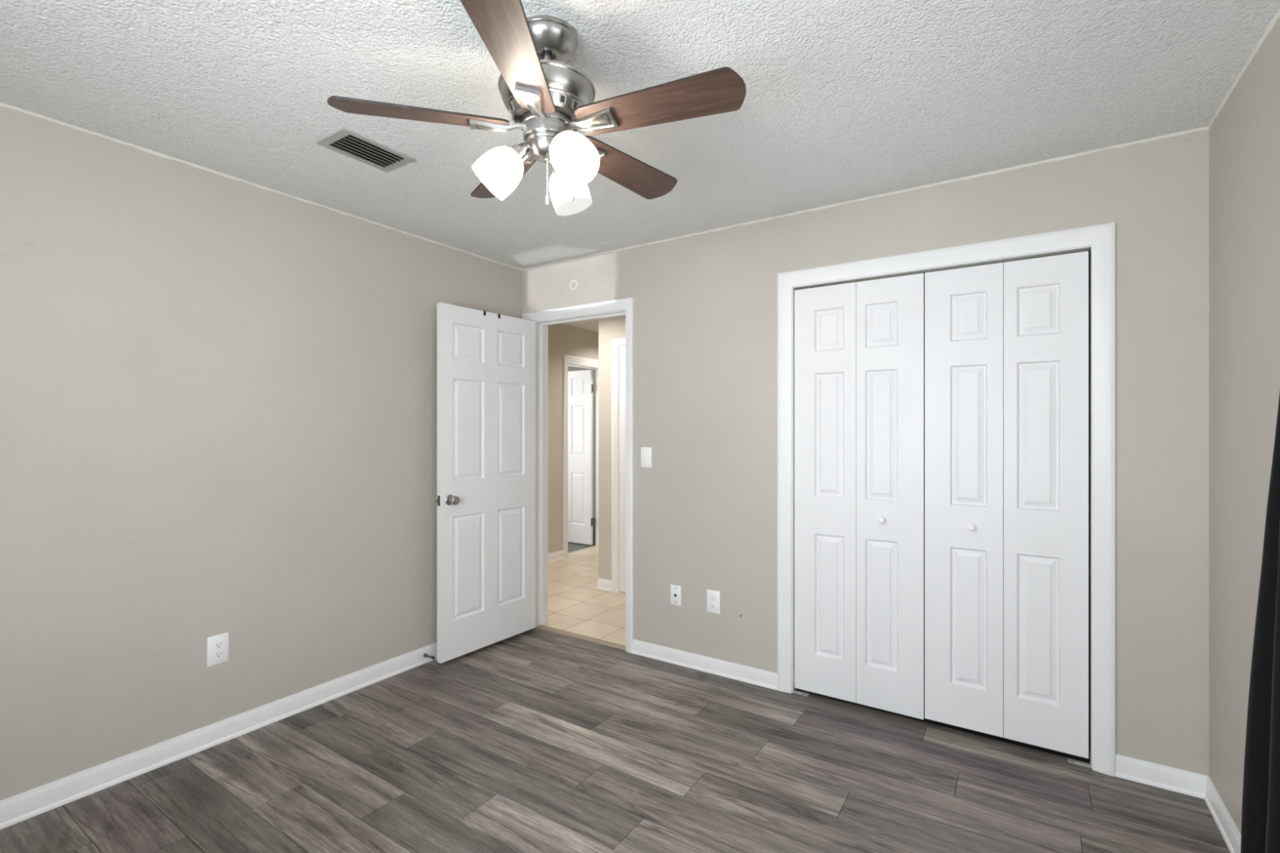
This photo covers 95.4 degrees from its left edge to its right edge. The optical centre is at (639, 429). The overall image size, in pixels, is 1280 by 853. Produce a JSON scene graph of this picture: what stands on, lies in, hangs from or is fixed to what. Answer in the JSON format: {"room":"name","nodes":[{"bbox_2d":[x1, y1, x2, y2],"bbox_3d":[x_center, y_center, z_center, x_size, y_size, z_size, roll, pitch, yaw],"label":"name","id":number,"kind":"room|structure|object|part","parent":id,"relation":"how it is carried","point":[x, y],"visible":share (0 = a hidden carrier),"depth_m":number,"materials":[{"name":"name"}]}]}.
{"room":"empty bedroom","nodes":[
{"label":"empty bedroom","id":0,"kind":"room"},
{"bbox_2d":[0,106,522,800],"bbox_3d":[-1.829,0.120,2.567,0.120,2.440,3.524,0,0,33],"label":"wall","id":1,"kind":"structure","parent":0,"point":[218,393],"depth_m":2.40,"materials":[{"name":"beige paint"}]},
{"bbox_2d":[207,632,228,666],"bbox_3d":[-1.803,0.941,2.490,0.008,0.124,0.079,0,0,33],"label":"wall outlet","id":2,"kind":"object","parent":1,"relation":"attached to","point":[217,645],"visible":1,"depth_m":2.49,"materials":[{"name":"white plastic"}]},
{"bbox_2d":[213,650,222,657],"bbox_3d":[-1.801,0.961,2.489,0.003,0.025,0.034,0,0,33],"label":"receptacle","id":3,"kind":"object","parent":2,"relation":"attached to","point":[217,654],"depth_m":2.49,"materials":[{"name":"white plastic"}]},
{"bbox_2d":[213,641,222,648],"bbox_3d":[-1.801,0.921,2.489,0.003,0.025,0.034,0,0,33],"label":"receptacle","id":4,"kind":"object","parent":2,"relation":"attached to","point":[217,645],"depth_m":2.49,"materials":[{"name":"white plastic"}]},
{"bbox_2d":[0,642,436,829],"bbox_3d":[-1.739,1.295,2.580,0.016,0.090,3.404,0,0,33],"label":"baseboard","id":5,"kind":"structure","parent":1,"relation":"attached to","point":[17,808],"depth_m":2.40,"materials":[{"name":"white paint"}]},
{"bbox_2d":[0,102,522,270],"bbox_3d":[-1.742,-1.095,2.582,0.009,0.011,3.404,0,0,33],"label":"trim","id":6,"kind":"structure","parent":1,"relation":"attached to","point":[2,104],"depth_m":2.46,"materials":[{"name":"paint"}]},
{"bbox_2d":[423,653,435,659],"bbox_3d":[-1.200,1.295,3.320,0.082,0.022,0.022,0,0,33],"label":"door stop","id":7,"kind":"object","parent":1,"relation":"attached to","point":[425,655],"visible":1,"depth_m":3.32,"materials":[{"name":"metal"}]},
{"bbox_2d":[547,324,598,554],"bbox_3d":[-0.978,0.120,5.907,0.120,2.440,3.600,0,0,33],"label":"wall","id":8,"kind":"structure","parent":0,"point":[562,339],"depth_m":6.00,"materials":[{"name":"paint"}]},
{"bbox_2d":[547,550,564,563],"bbox_3d":[-1.352,1.298,5.213,0.016,0.085,2.030,0,0,33],"label":"baseboard","id":9,"kind":"structure","parent":8,"relation":"attached to","point":[558,555],"depth_m":5.96,"materials":[{"name":"white paint"}]},
{"bbox_2d":[563,355,598,558],"bbox_3d":[-0.630,0.281,6.419,0.139,2.119,0.776,0,0,33],"label":"door frame","id":10,"kind":"structure","parent":8,"relation":"attached to","point":[567,359],"depth_m":6.11,"materials":[{"name":"white paint"}]},
{"bbox_2d":[568,369,593,544],"bbox_3d":[-0.840,0.319,6.887,0.718,2.010,0.035,0,0,33],"label":"door","id":11,"kind":"structure","parent":8,"relation":"in","point":[580,386],"depth_m":6.78,"materials":[{"name":"white paint"}]},
{"bbox_2d":[568,365,595,518],"bbox_3d":[-1.570,0.120,7.372,2.680,2.440,3.600,0,0,33],"label":"wall","id":12,"kind":"structure","parent":0,"point":[570,368],"depth_m":8.84,"materials":[{"name":"paint"}]},
{"bbox_2d":[598,315,625,593],"bbox_3d":[0.435,0.120,4.458,1.813,2.440,0.100,0,0,33],"label":"wall","id":13,"kind":"structure","parent":0,"point":[613,327],"depth_m":4.88,"materials":[{"name":"paint"}]},
{"bbox_2d":[611,337,625,592],"bbox_3d":[0.106,0.297,4.603,0.810,2.085,0.019,0,0,33],"label":"door frame","id":14,"kind":"structure","parent":13,"relation":"attached to","point":[615,343],"depth_m":4.80,"materials":[{"name":"white paint"}]},
{"bbox_2d":[618,345,625,591],"bbox_3d":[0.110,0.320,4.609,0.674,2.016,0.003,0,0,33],"label":"door","id":15,"kind":"structure","parent":13,"relation":"in","point":[621,348],"depth_m":4.77,"materials":[{"name":"white paint"}]},
{"bbox_2d":[0,517,1230,852],"bbox_3d":[-0.720,1.390,4.289,7.287,0.100,7.620,0,0,33],"label":"floor","id":16,"kind":"structure","parent":0,"point":[533,740],"depth_m":2.23,"materials":[{"name":"grey wood"}]},
{"bbox_2d":[536,625,625,650],"bbox_3d":[-0.379,1.336,3.756,0.738,0.008,0.054,0,0,33],"label":"threshold","id":17,"kind":"object","parent":16,"relation":"on","point":[541,627],"visible":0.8,"depth_m":3.73,"materials":[{"name":"beige plastic"}]},
{"bbox_2d":[793,682,809,696],"bbox_3d":[0.820,1.317,2.960,0.075,0.045,0.032,0,0,33],"label":"pivot bracket","id":18,"kind":"object","parent":16,"relation":"on","point":[795,691],"visible":1,"depth_m":2.96,"materials":[{"name":"silver metal"}]},
{"bbox_2d":[1067,752,1091,768],"bbox_3d":[1.765,1.317,2.339,0.075,0.045,0.032,0,0,33],"label":"pivot bracket","id":19,"kind":"object","parent":16,"relation":"on","point":[1069,760],"visible":1,"depth_m":2.33,"materials":[{"name":"silver metal"}]},
{"bbox_2d":[0,0,1279,332],"bbox_3d":[-0.720,-1.150,4.289,7.287,0.100,7.620,0,0,33],"label":"ceiling","id":20,"kind":"structure","parent":0,"point":[845,100],"depth_m":1.88,"materials":[{"name":"white paint"}]},
{"bbox_2d":[315,128,416,172],"bbox_3d":[-1.076,-1.093,2.300,0.200,0.013,0.304,0,0,33],"label":"ceiling vent","id":21,"kind":"object","parent":20,"relation":"in","point":[346,142],"visible":1,"depth_m":2.29,"materials":[{"name":"white metal"}]},
{"bbox_2d":[327,0,746,216],"bbox_3d":[-0.229,-0.859,1.645,1.061,0.481,1.050,0,0,33],"label":"ceiling fan","id":22,"kind":"object","parent":20,"relation":"hanging from","point":[547,98],"visible":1,"depth_m":1.55,"materials":[{"name":"brown wood"}]},
{"bbox_3d":[-0.581,-0.838,1.549,0.453,0.006,0.134,0,14,-14],"label":"blade","id":23,"kind":"part","parent":22,"relation":"part of","materials":[{"name":"brown wood"}]},
{"bbox_3d":[-0.395,-0.713,1.619,0.141,0.141,0.119,0,0,-5],"label":"lamp shade","id":24,"kind":"part","parent":22,"relation":"part of","materials":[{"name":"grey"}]},
{"bbox_3d":[-0.436,-0.838,1.911,0.134,0.006,0.453,-16,9,-31],"label":"blade","id":25,"kind":"part","parent":22,"relation":"part of","materials":[{"name":"brown wood"}]},
{"bbox_3d":[-0.282,-0.838,1.300,0.134,0.006,0.453,14,1,4],"label":"blade","id":26,"kind":"part","parent":22,"relation":"part of","materials":[{"name":"brown wood"}]},
{"bbox_3d":[-0.255,-0.701,1.602,0.003,0.118,0.003,0,0,33],"label":"pull chain","id":27,"kind":"part","parent":22,"relation":"part of","materials":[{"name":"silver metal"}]},
{"bbox_3d":[-0.214,-0.713,1.759,0.123,0.141,0.141,0,0,33],"label":"lamp shade","id":28,"kind":"part","parent":22,"relation":"part of","materials":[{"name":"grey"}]},
{"bbox_3d":[-0.188,-0.731,1.536,0.074,0.076,0.057,0,0,33],"label":"light bulb","id":29,"kind":"part","parent":22,"relation":"part of","materials":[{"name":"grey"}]},
{"bbox_3d":[-0.176,-0.713,1.522,0.141,0.141,0.126,0,0,33],"label":"lamp shade","id":30,"kind":"part","parent":22,"relation":"part of","materials":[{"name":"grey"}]},
{"bbox_3d":[-0.047,-0.838,1.885,0.134,0.006,0.453,-18,-11,38],"label":"blade","id":31,"kind":"part","parent":22,"relation":"part of","materials":[{"name":"brown wood"}]},
{"bbox_3d":[0.048,-0.838,1.507,0.453,0.006,0.134,0,-14,22],"label":"blade","id":32,"kind":"part","parent":22,"relation":"part of","materials":[{"name":"brown wood"}]},
{"bbox_2d":[522,129,1208,776],"bbox_3d":[0.661,0.120,3.112,3.685,2.440,0.120,0,0,33],"label":"wall","id":33,"kind":"structure","parent":0,"point":[705,304],"depth_m":2.62,"materials":[{"name":"beige paint"}]},
{"bbox_2d":[436,302,535,662],"bbox_3d":[-0.900,0.300,3.571,0.109,2.032,0.756,0,0,36],"label":"door","id":34,"kind":"structure","parent":33,"relation":"in","point":[486,365],"depth_m":3.53,"materials":[{"name":"white paint"}]},
{"bbox_3d":[-1.139,0.402,3.284,0.024,0.058,0.011,0,0,36],"label":"latch plate","id":35,"kind":"part","parent":34,"relation":"part of","materials":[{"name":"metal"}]},
{"bbox_3d":[-1.058,0.402,3.307,0.058,0.052,0.052,0,0,36],"label":"knob","id":36,"kind":"part","parent":34,"relation":"part of","materials":[{"name":"silver metal"}]},
{"bbox_2d":[569,280,577,289],"bbox_3d":[-0.429,-0.932,3.755,0.061,0.061,0.003,0,0,33],"label":"ring","id":37,"kind":"object","parent":33,"relation":"attached to","point":[573,280],"visible":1,"depth_m":3.75,"materials":[{"name":"white plastic"}]},
{"bbox_2d":[522,297,633,653],"bbox_3d":[-0.391,0.274,3.792,0.910,2.132,0.139,0,0,33],"label":"door frame","id":38,"kind":"structure","parent":33,"relation":"attached to","point":[541,327],"depth_m":3.85,"materials":[{"name":"white paint"}]},
{"bbox_2d":[640,447,651,467],"bbox_3d":[0.033,0.164,3.443,0.075,0.118,0.017,0,0,33],"label":"light switch","id":39,"kind":"object","parent":33,"relation":"attached to","point":[646,452],"visible":1,"depth_m":3.44,"materials":[{"name":"white plastic"}]},
{"bbox_2d":[671,584,680,605],"bbox_3d":[0.202,0.949,3.333,0.068,0.112,0.016,0,0,33],"label":"cable jack","id":40,"kind":"object","parent":33,"relation":"attached to","point":[675,589],"visible":1,"depth_m":3.33,"materials":[{"name":"white plastic"}]},
{"bbox_2d":[706,589,719,613],"bbox_3d":[0.403,0.948,3.205,0.079,0.124,0.008,0,0,33],"label":"wall outlet","id":41,"kind":"object","parent":33,"relation":"attached to","point":[713,596],"visible":1,"depth_m":3.20,"materials":[{"name":"white plastic"}]},
{"bbox_2d":[710,602,715,608],"bbox_3d":[0.402,0.968,3.203,0.034,0.025,0.003,0,0,33],"label":"receptacle","id":42,"kind":"object","parent":41,"relation":"attached to","point":[713,605],"depth_m":3.20,"materials":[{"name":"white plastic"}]},
{"bbox_2d":[710,595,715,600],"bbox_3d":[0.402,0.928,3.203,0.034,0.025,0.003,0,0,33],"label":"receptacle","id":43,"kind":"object","parent":41,"relation":"attached to","point":[712,597],"depth_m":3.20,"materials":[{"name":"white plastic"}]},
{"bbox_2d":[794,273,924,719],"bbox_3d":[1.038,0.303,2.809,0.597,2.029,0.061,0,0,33],"label":"door","id":44,"kind":"structure","parent":33,"relation":"in","point":[860,346],"depth_m":2.80,"materials":[{"name":"white paint"}]},
{"bbox_3d":[1.131,0.424,2.730,0.033,0.033,0.031,0,0,33],"label":"knob","id":45,"kind":"part","parent":44,"relation":"part of","materials":[{"name":"white plastic"}]},
{"bbox_2d":[521,126,1208,271],"bbox_3d":[0.626,-1.095,3.058,3.445,0.011,0.009,0,0,33],"label":"trim","id":46,"kind":"structure","parent":33,"relation":"attached to","point":[1149,140],"depth_m":2.63,"materials":[{"name":"paint"}]},
{"bbox_2d":[631,639,1208,799],"bbox_3d":[1.010,1.300,2.801,2.521,0.081,0.016,0,0,33],"label":"baseboard","id":47,"kind":"structure","parent":33,"relation":"attached to","point":[1179,780],"depth_m":3.01,"materials":[{"name":"white paint"}]},
{"bbox_2d":[795,248,1090,289],"bbox_3d":[1.302,-0.720,2.665,1.201,0.007,0.024,0,0,33],"label":"door track","id":48,"kind":"object","parent":33,"relation":"attached to","point":[1088,249],"visible":0.86,"depth_m":2.60,"materials":[{"name":"metal"}]},
{"bbox_2d":[777,222,1115,776],"bbox_3d":[1.307,0.269,2.676,1.353,2.142,0.139,0,0,33],"label":"door frame","id":49,"kind":"structure","parent":33,"relation":"attached to","point":[1101,237],"depth_m":2.32,"materials":[{"name":"white paint"}]},
{"bbox_2d":[924,251,1088,758],"bbox_3d":[1.539,0.299,2.480,0.590,2.021,0.061,0,0,33],"label":"door","id":50,"kind":"structure","parent":33,"relation":"in","point":[1006,343],"depth_m":2.47,"materials":[{"name":"white paint"}]},
{"bbox_3d":[1.438,0.424,2.528,0.033,0.033,0.031,0,0,33],"label":"knob","id":51,"kind":"part","parent":50,"relation":"part of","materials":[{"name":"white plastic"}]},
{"bbox_2d":[1088,253,1088,701],"bbox_3d":[1.641,0.120,2.945,1.864,2.440,0.676,0,0,33],"label":"wall","id":52,"kind":"structure","parent":0,"point":[1088,254],"depth_m":2.88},
{"bbox_2d":[1208,16,1279,834],"bbox_3d":[1.151,0.120,0.610,0.120,2.440,3.524,0,0,33],"label":"wall","id":53,"kind":"structure","parent":0,"point":[1244,137],"depth_m":1.83,"materials":[{"name":"beige paint"}]},
{"bbox_2d":[1204,776,1240,852],"bbox_3d":[1.127,1.300,0.698,0.016,0.081,3.404,0,0,33],"label":"baseboard","id":54,"kind":"structure","parent":53,"relation":"attached to","point":[1229,832],"depth_m":1.94,"materials":[{"name":"white paint"}]},
{"bbox_2d":[1207,8,1279,128],"bbox_3d":[1.130,-1.095,0.696,0.009,0.011,3.404,0,0,33],"label":"trim","id":55,"kind":"structure","parent":53,"relation":"attached to","point":[1271,24],"depth_m":1.73,"materials":[{"name":"paint"}]},
{"bbox_3d":[0.878,-0.824,0.380,0.083,0.068,1.900,0,0,33],"label":"curtain rod","id":56,"kind":"object","parent":53,"relation":"attached to","visible":0},
{"bbox_2d":[1240,391,1279,852],"bbox_3d":[1.361,0.245,1.174,0.074,2.130,0.899,0,0,33],"label":"curtain","id":57,"kind":"object","parent":56,"relation":"hanging from","point":[1260,805],"visible":1,"depth_m":1.36,"materials":[{"name":"black fabric"}]},
{"bbox_3d":[0.216,0.120,5.153,2.943,2.440,3.750,0,0,33],"label":"wall","id":58,"kind":"structure","parent":0,"visible":0},
{"bbox_2d":[596,577,611,591],"bbox_3d":[0.326,1.298,5.827,0.160,0.085,2.302,0,0,33],"label":"baseboard","id":59,"kind":"structure","parent":58,"relation":"attached to","point":[604,584],"depth_m":4.87,"materials":[{"name":"white paint"}]}
]}

